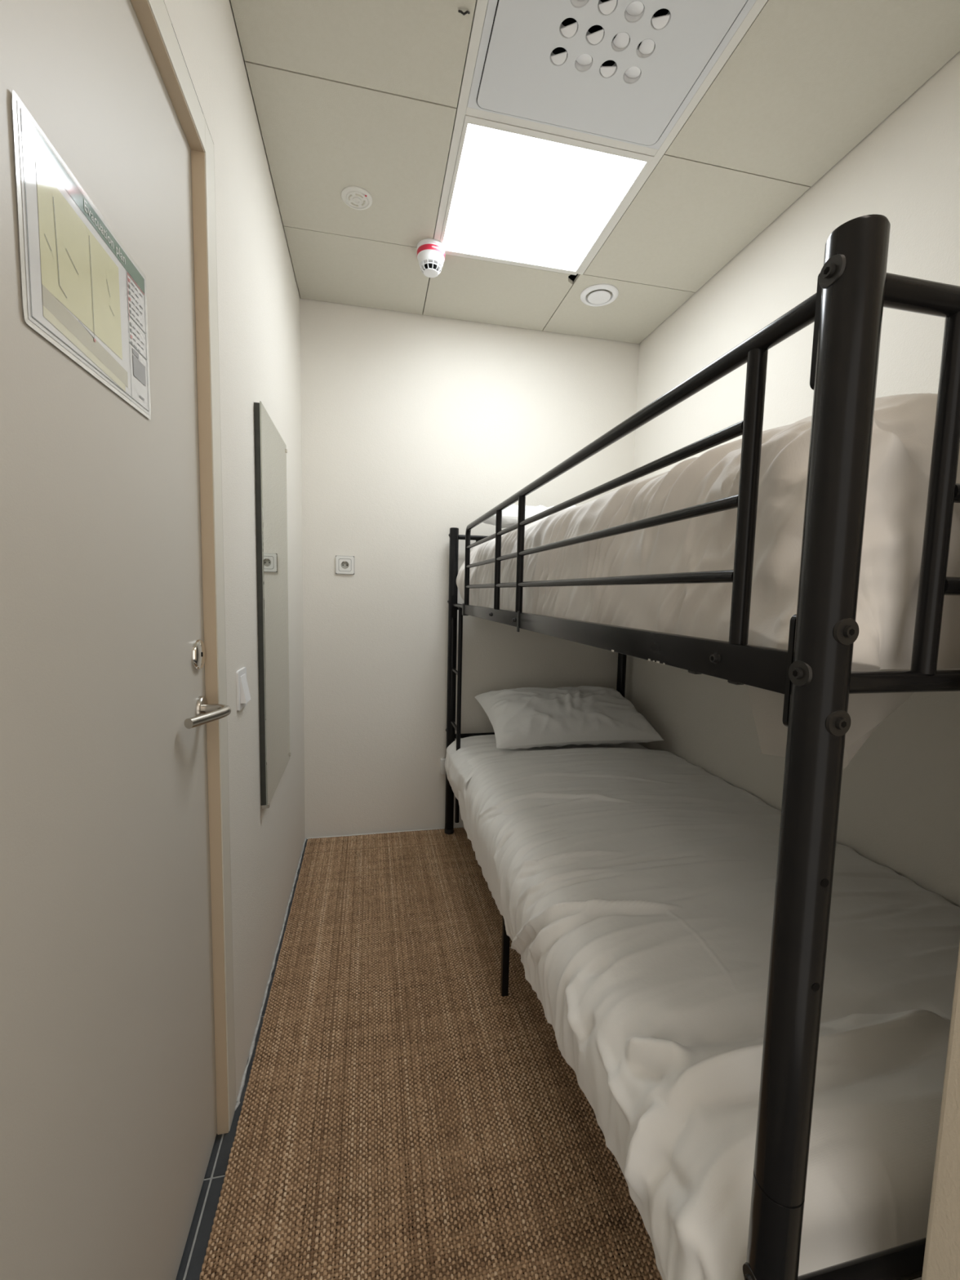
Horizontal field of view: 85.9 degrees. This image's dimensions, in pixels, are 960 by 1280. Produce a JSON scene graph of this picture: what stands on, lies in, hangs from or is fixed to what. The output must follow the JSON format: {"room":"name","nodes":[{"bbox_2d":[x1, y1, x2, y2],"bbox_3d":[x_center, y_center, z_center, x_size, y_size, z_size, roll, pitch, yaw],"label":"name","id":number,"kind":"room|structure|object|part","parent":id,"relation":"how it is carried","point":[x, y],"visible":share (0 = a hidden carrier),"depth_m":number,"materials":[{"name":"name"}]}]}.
{"room":"dormitory","nodes":[
{"label":"dormitory","id":0,"kind":"room"},
{"bbox_2d":[163,0,305,1103],"bbox_3d":[-0.580,-0.202,0.859,0.150,2.712,3.452,0,5,-12],"label":"wall","id":1,"kind":"structure","parent":0,"point":[259,301],"depth_m":1.36,"materials":[{"name":"paint"}]},
{"bbox_2d":[0,0,235,1279],"bbox_3d":[-0.494,0.103,0.669,0.140,2.142,0.972,0,5,-12],"label":"door","id":2,"kind":"structure","parent":1,"relation":"in","point":[117,1082],"depth_m":0.69,"materials":[{"name":"paint"}]},
{"bbox_2d":[12,90,151,419],"bbox_3d":[-0.481,-0.435,0.649,0.002,0.213,0.306,0,5,-12],"label":"notice","id":3,"kind":"object","parent":2,"relation":"attached to","point":[83,291],"visible":1,"depth_m":0.60,"materials":[{"name":"paper"}]},
{"bbox_2d":[133,348,138,358],"bbox_3d":[-0.502,-0.418,0.752,0.001,0.007,0.020,0,5,-12],"label":"photo","id":4,"kind":"object","parent":3,"relation":"on","point":[135,351],"depth_m":0.75},
{"bbox_2d":[133,355,146,386],"bbox_3d":[-0.505,-0.399,0.764,0.001,0.029,0.042,0,5,-12],"label":"photo","id":5,"kind":"object","parent":3,"relation":"attached to","point":[139,361],"depth_m":0.76},
{"bbox_3d":[-0.512,0.104,0.663,0.101,2.142,0.969,0,5,-12],"label":"frame","id":6,"kind":"part","parent":2,"relation":"part of","materials":[{"name":"beige paint"}]},
{"bbox_3d":[-0.525,0.146,1.000,0.061,0.019,0.134,0,5,-12],"label":"lever","id":7,"kind":"part","parent":2,"relation":"part of","materials":[{"name":"metal"}]},
{"bbox_2d":[171,23,203,113],"bbox_3d":[-0.516,-0.997,0.926,0.001,0.003,0.205,0,5,-12],"label":"door frame","id":8,"kind":"structure","parent":1,"relation":"attached to","point":[171,24],"depth_m":0.89,"materials":[{"name":"white"}]},
{"bbox_2d":[235,666,250,711],"bbox_3d":[-0.586,0.120,1.282,0.018,0.097,0.082,0,5,-12],"label":"light switch","id":9,"kind":"object","parent":1,"relation":"attached to","point":[243,696],"visible":1,"depth_m":1.26,"materials":[{"name":"white plastic"}]},
{"bbox_2d":[235,838,306,1110],"bbox_3d":[-0.734,1.062,1.879,0.034,0.010,1.427,0,5,-12],"label":"trim","id":10,"kind":"structure","parent":1,"relation":"attached to","point":[252,1046],"depth_m":1.57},
{"bbox_2d":[253,400,290,808],"bbox_3d":[-0.669,-0.099,1.685,0.022,1.162,0.446,0,5,-12],"label":"wall mirror","id":11,"kind":"object","parent":1,"relation":"attached to","point":[270,449],"visible":1,"depth_m":1.58,"materials":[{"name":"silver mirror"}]},
{"bbox_2d":[175,839,307,1279],"bbox_3d":[0.229,1.185,1.114,2.045,0.060,3.552,0,5,-12],"label":"floor","id":12,"kind":"structure","parent":0,"point":[192,1261],"depth_m":1.07,"materials":[{"name":"tile"}]},
{"bbox_2d":[199,827,662,1279],"bbox_3d":[-0.219,1.079,1.723,0.896,0.020,1.925,0,5,-12],"label":"jute rug","id":13,"kind":"object","parent":12,"relation":"on","point":[402,1117],"visible":0.86,"depth_m":1.23,"materials":[{"name":"brown wicker"}]},
{"bbox_2d":[444,213,959,1279],"bbox_3d":[0.532,0.323,1.643,0.975,1.548,2.186,0,5,-12],"label":"bunk bed","id":14,"kind":"object","parent":12,"relation":"on","point":[816,679],"visible":0.8,"depth_m":0.48,"materials":[{"name":"black paint"}]},
{"bbox_3d":[-0.142,0.222,2.588,0.045,1.547,0.045,0,5,-12],"label":"post","id":15,"kind":"part","parent":14,"relation":"part of","materials":[{"name":"black metal"}]},
{"bbox_3d":[-0.127,-0.165,2.529,0.028,0.110,0.005,0,5,-12],"label":"plate","id":16,"kind":"part","parent":14,"relation":"part of","materials":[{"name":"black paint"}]},
{"bbox_3d":[-0.093,-0.158,2.373,0.019,0.019,0.328,0,5,-12],"label":"rail","id":17,"kind":"part","parent":14,"relation":"part of","materials":[{"name":"black metal"}]},
{"bbox_3d":[-0.098,0.356,2.391,0.020,1.013,0.020,0,5,-12],"label":"ladder rail","id":18,"kind":"part","parent":14,"relation":"part of","materials":[{"name":"black metal"}]},
{"bbox_3d":[0.326,-0.503,2.619,0.882,0.023,0.024,0,5,-12],"label":"rail","id":19,"kind":"part","parent":14,"relation":"part of","materials":[{"name":"black metal"}]},
{"bbox_3d":[0.304,0.489,2.709,0.882,0.023,0.024,0,5,-12],"label":"rail","id":20,"kind":"part","parent":14,"relation":"part of","materials":[{"name":"black metal"}]},
{"bbox_3d":[0.000,-0.202,1.931,0.015,0.015,0.515,0,5,-12],"label":"guard rail","id":21,"kind":"part","parent":14,"relation":"part of","materials":[{"name":"black metal"}]},
{"bbox_3d":[0.002,-0.285,1.923,0.015,0.015,0.515,0,5,-12],"label":"guard rail","id":22,"kind":"part","parent":14,"relation":"part of","materials":[{"name":"black metal"}]},
{"bbox_3d":[0.004,-0.365,1.916,0.015,0.015,0.515,0,5,-12],"label":"guard rail","id":23,"kind":"part","parent":14,"relation":"part of","materials":[{"name":"black metal"}]},
{"bbox_3d":[0.058,-0.255,1.664,0.020,0.319,0.019,0,5,-12],"label":"guard post","id":24,"kind":"part","parent":14,"relation":"part of","materials":[{"name":"black metal"}]},
{"bbox_3d":[0.079,0.929,1.580,0.021,0.333,0.021,0,5,-12],"label":"leg","id":25,"kind":"part","parent":14,"relation":"part of","materials":[{"name":"black paint"}]},
{"bbox_3d":[0.083,-0.165,1.547,0.015,0.015,0.237,0,5,-12],"label":"guard rail","id":26,"kind":"part","parent":14,"relation":"part of","materials":[{"name":"black metal"}]},
{"bbox_3d":[0.084,-0.248,1.540,0.015,0.015,0.237,0,5,-12],"label":"guard rail","id":27,"kind":"part","parent":14,"relation":"part of","materials":[{"name":"black metal"}]},
{"bbox_3d":[0.086,-0.328,1.533,0.015,0.015,0.237,0,5,-12],"label":"guard rail","id":28,"kind":"part","parent":14,"relation":"part of","materials":[{"name":"black metal"}]},
{"bbox_3d":[0.111,-0.231,1.416,0.020,0.319,0.019,0,5,-12],"label":"guard post","id":29,"kind":"part","parent":14,"relation":"part of","materials":[{"name":"black metal"}]},
{"bbox_2d":[444,734,648,800],"bbox_3d":[0.518,0.686,1.692,1.017,0.274,2.077,0,5,-12],"label":"mattress","id":30,"kind":"object","parent":14,"relation":"on","point":[457,768],"visible":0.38,"depth_m":2.35,"materials":[{"name":"white fabric"}]},
{"bbox_2d":[474,685,663,749],"bbox_3d":[0.405,0.356,2.468,0.799,0.228,0.468,0,5,-12],"label":"pillow","id":31,"kind":"object","parent":30,"relation":"on","point":[522,717],"visible":1,"depth_m":2.32,"materials":[{"name":"white fabric"}]},
{"bbox_3d":[0.551,0.664,1.697,0.944,0.143,2.074,0,5,-12],"label":"mattress","id":32,"kind":"part","parent":30,"relation":"part of","materials":[{"name":"white fabric"}]},
{"bbox_3d":[0.762,0.224,2.782,0.045,1.547,0.045,0,5,-12],"label":"post","id":33,"kind":"part","parent":14,"relation":"part of","materials":[{"name":"black metal"}]},
{"bbox_3d":[0.201,-0.112,0.998,0.015,0.015,0.856,0,5,-12],"label":"guard rail","id":34,"kind":"part","parent":14,"relation":"part of","materials":[{"name":"black metal"}]},
{"bbox_3d":[0.202,-0.196,0.990,0.015,0.015,0.856,0,5,-12],"label":"guard rail","id":35,"kind":"part","parent":14,"relation":"part of","materials":[{"name":"black metal"}]},
{"bbox_3d":[0.204,-0.276,0.983,0.015,0.015,0.856,0,5,-12],"label":"guard rail","id":36,"kind":"part","parent":14,"relation":"part of","materials":[{"name":"black metal"}]},
{"bbox_3d":[0.128,-0.215,1.339,0.022,0.372,1.758,0,5,-12],"label":"guard rail","id":37,"kind":"part","parent":14,"relation":"part of","materials":[{"name":"black metal"}]},
{"bbox_2d":[457,747,959,1279],"bbox_3d":[0.563,0.724,1.509,1.036,0.416,1.734,0,5,-12],"label":"duvet","id":38,"kind":"object","parent":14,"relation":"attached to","point":[633,890],"visible":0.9,"depth_m":0.93,"materials":[{"name":"white fabric"}]},
{"bbox_3d":[0.294,-0.150,0.565,0.020,0.319,0.019,0,5,-12],"label":"guard post","id":39,"kind":"part","parent":14,"relation":"part of","materials":[{"name":"black metal"}]},
{"bbox_3d":[0.309,0.030,0.497,0.028,0.110,0.005,0,5,-12],"label":"plate","id":40,"kind":"part","parent":14,"relation":"part of","materials":[{"name":"black paint"}]},
{"bbox_2d":[792,670,797,676],"bbox_3d":[0.287,0.030,0.468,0.001,0.006,0.005,0,5,-12],"label":"socket","id":41,"kind":"object","parent":14,"relation":"attached to","point":[794,672],"depth_m":0.47,"materials":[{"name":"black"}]},
{"bbox_3d":[0.315,-0.281,0.468,0.022,0.103,0.005,0,5,-12],"label":"plate","id":42,"kind":"part","parent":14,"relation":"part of","materials":[{"name":"black paint"}]},
{"bbox_3d":[0.304,0.421,0.508,0.045,1.547,0.045,0,5,-12],"label":"post","id":43,"kind":"part","parent":14,"relation":"part of","materials":[{"name":"black metal"}]},
{"bbox_2d":[823,266,829,274],"bbox_3d":[0.294,-0.313,0.437,0.001,0.006,0.005,0,5,-12],"label":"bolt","id":44,"kind":"object","parent":14,"relation":"attached to","point":[826,269],"depth_m":0.44,"materials":[{"name":"black metal"}]},
{"bbox_2d":[840,721,846,728],"bbox_3d":[0.318,0.074,0.451,0.005,0.006,0.001,0,5,-12],"label":"socket","id":45,"kind":"object","parent":14,"relation":"attached to","point":[843,724],"depth_m":0.45,"materials":[{"name":"black metal"}]},
{"bbox_2d":[848,628,854,635],"bbox_3d":[0.320,-0.007,0.444,0.005,0.006,0.001,0,5,-12],"label":"socket","id":46,"kind":"object","parent":14,"relation":"attached to","point":[851,631],"depth_m":0.44,"materials":[{"name":"black metal"}]},
{"bbox_3d":[0.750,0.689,0.630,0.882,0.023,0.024,0,5,-12],"label":"rail","id":47,"kind":"part","parent":14,"relation":"part of","materials":[{"name":"black metal"}]},
{"bbox_3d":[0.765,0.041,0.571,0.882,0.020,0.021,0,5,-12],"label":"rail","id":48,"kind":"part","parent":14,"relation":"part of","materials":[{"name":"black metal"}]},
{"bbox_3d":[0.772,-0.304,0.539,0.882,0.023,0.024,0,5,-12],"label":"rail","id":49,"kind":"part","parent":14,"relation":"part of","materials":[{"name":"black metal"}]},
{"bbox_3d":[0.431,-0.133,0.483,0.019,0.330,0.018,0,5,-12],"label":"post","id":50,"kind":"part","parent":14,"relation":"part of","materials":[{"name":"black metal"}]},
{"bbox_3d":[0.588,-0.165,1.621,0.860,0.170,1.996,0,5,-12],"label":"mattress","id":51,"kind":"object","parent":14,"relation":"on","visible":0},
{"bbox_2d":[456,392,959,671],"bbox_3d":[0.567,-0.179,1.607,0.999,0.500,2.106,0,5,-12],"label":"duvet","id":52,"kind":"object","parent":51,"relation":"on","point":[904,424],"visible":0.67,"depth_m":0.63,"materials":[{"name":"white fabric"}]},
{"bbox_2d":[483,503,575,528],"bbox_3d":[0.387,-0.558,2.392,0.760,0.138,0.339,0,5,-12],"label":"pillow","id":53,"kind":"object","parent":52,"relation":"on","point":[509,514],"visible":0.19,"depth_m":2.22,"materials":[{"name":"white fabric"}]},
{"bbox_2d":[299,296,639,838],"bbox_3d":[-0.040,-0.357,2.692,1.915,2.712,0.120,0,5,-12],"label":"wall","id":54,"kind":"structure","parent":0,"point":[415,428],"depth_m":2.57,"materials":[{"name":"paint"}]},
{"bbox_2d":[335,555,354,574],"bbox_3d":[-0.653,-0.363,2.493,0.088,0.088,0.009,0,5,-12],"label":"wall socket","id":55,"kind":"object","parent":54,"relation":"attached to","point":[344,564],"visible":1,"depth_m":2.49,"materials":[{"name":"white plastic"}]},
{"bbox_2d":[306,826,463,839],"bbox_3d":[-0.047,0.997,2.755,1.676,0.006,0.006,0,5,-12],"label":"trim","id":56,"kind":"structure","parent":54,"relation":"attached to","point":[462,826],"depth_m":2.65,"materials":[{"name":"white paint"}]},
{"bbox_2d":[440,758,445,774],"bbox_3d":[-0.174,0.658,2.687,0.068,0.085,0.022,0,5,-12],"label":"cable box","id":57,"kind":"object","parent":54,"relation":"attached to","point":[442,771],"visible":0.45,"depth_m":2.67,"materials":[{"name":"white plastic"}]},
{"bbox_2d":[230,0,959,343],"bbox_3d":[0.340,-1.475,0.934,1.915,0.150,3.452,0,5,-12],"label":"ceiling","id":58,"kind":"structure","parent":0,"point":[371,95],"depth_m":1.50,"materials":[{"name":"beige"}]},
{"bbox_2d":[341,186,372,209],"bbox_3d":[-0.415,-1.484,1.736,0.102,0.014,0.102,0,5,-12],"label":"ceiling sensor","id":59,"kind":"object","parent":58,"relation":"attached to","point":[357,197],"visible":1,"depth_m":1.73,"materials":[{"name":"white paint"}]},
{"bbox_2d":[417,238,444,277],"bbox_3d":[-0.189,-1.458,1.985,0.108,0.096,0.108,0,5,-12],"label":"smoke detector","id":60,"kind":"object","parent":58,"relation":"attached to","point":[430,252],"visible":1,"depth_m":1.95,"materials":[{"name":"white plastic"}]},
{"bbox_2d":[457,9,470,15],"bbox_3d":[-0.036,-1.425,1.170,0.027,0.010,0.009,1,5,-7],"label":"ceiling hook","id":61,"kind":"object","parent":58,"relation":"attached to","point":[459,11],"visible":1,"depth_m":1.17,"materials":[{"name":"metal"}]},
{"bbox_2d":[440,115,653,271],"bbox_3d":[0.181,-1.484,1.766,0.575,0.014,0.575,0,5,-12],"label":"recessed light","id":62,"kind":"object","parent":58,"relation":"in","point":[519,194],"visible":0.84,"depth_m":1.70,"materials":[{"name":"white paint"}]},
{"bbox_2d":[580,283,618,306],"bbox_3d":[0.524,-1.515,2.265,0.164,0.028,0.164,0,5,-12],"label":"valve","id":63,"kind":"object","parent":58,"relation":"attached to","point":[597,298],"visible":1,"depth_m":2.25,"materials":[{"name":"white plastic"}]},
{"bbox_2d":[466,0,756,149],"bbox_3d":[0.307,-1.446,1.180,0.575,0.054,0.575,0,5,-12],"label":"ceiling vent","id":64,"kind":"object","parent":58,"relation":"in","point":[627,71],"visible":1,"depth_m":1.27,"materials":[{"name":"white metal"}]},
{"bbox_2d":[624,51,959,906],"bbox_3d":[1.220,-0.193,1.195,0.120,2.712,3.352,0,5,-12],"label":"wall","id":65,"kind":"structure","parent":0,"point":[900,803],"depth_m":1.52,"materials":[{"name":"paint"}]},
{"bbox_2d":[921,942,959,1279],"bbox_3d":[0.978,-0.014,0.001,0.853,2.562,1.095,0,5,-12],"label":"door frame","id":66,"kind":"structure","parent":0,"point":[941,1261],"depth_m":0.48,"materials":[{"name":"beige light wood"}]}
]}

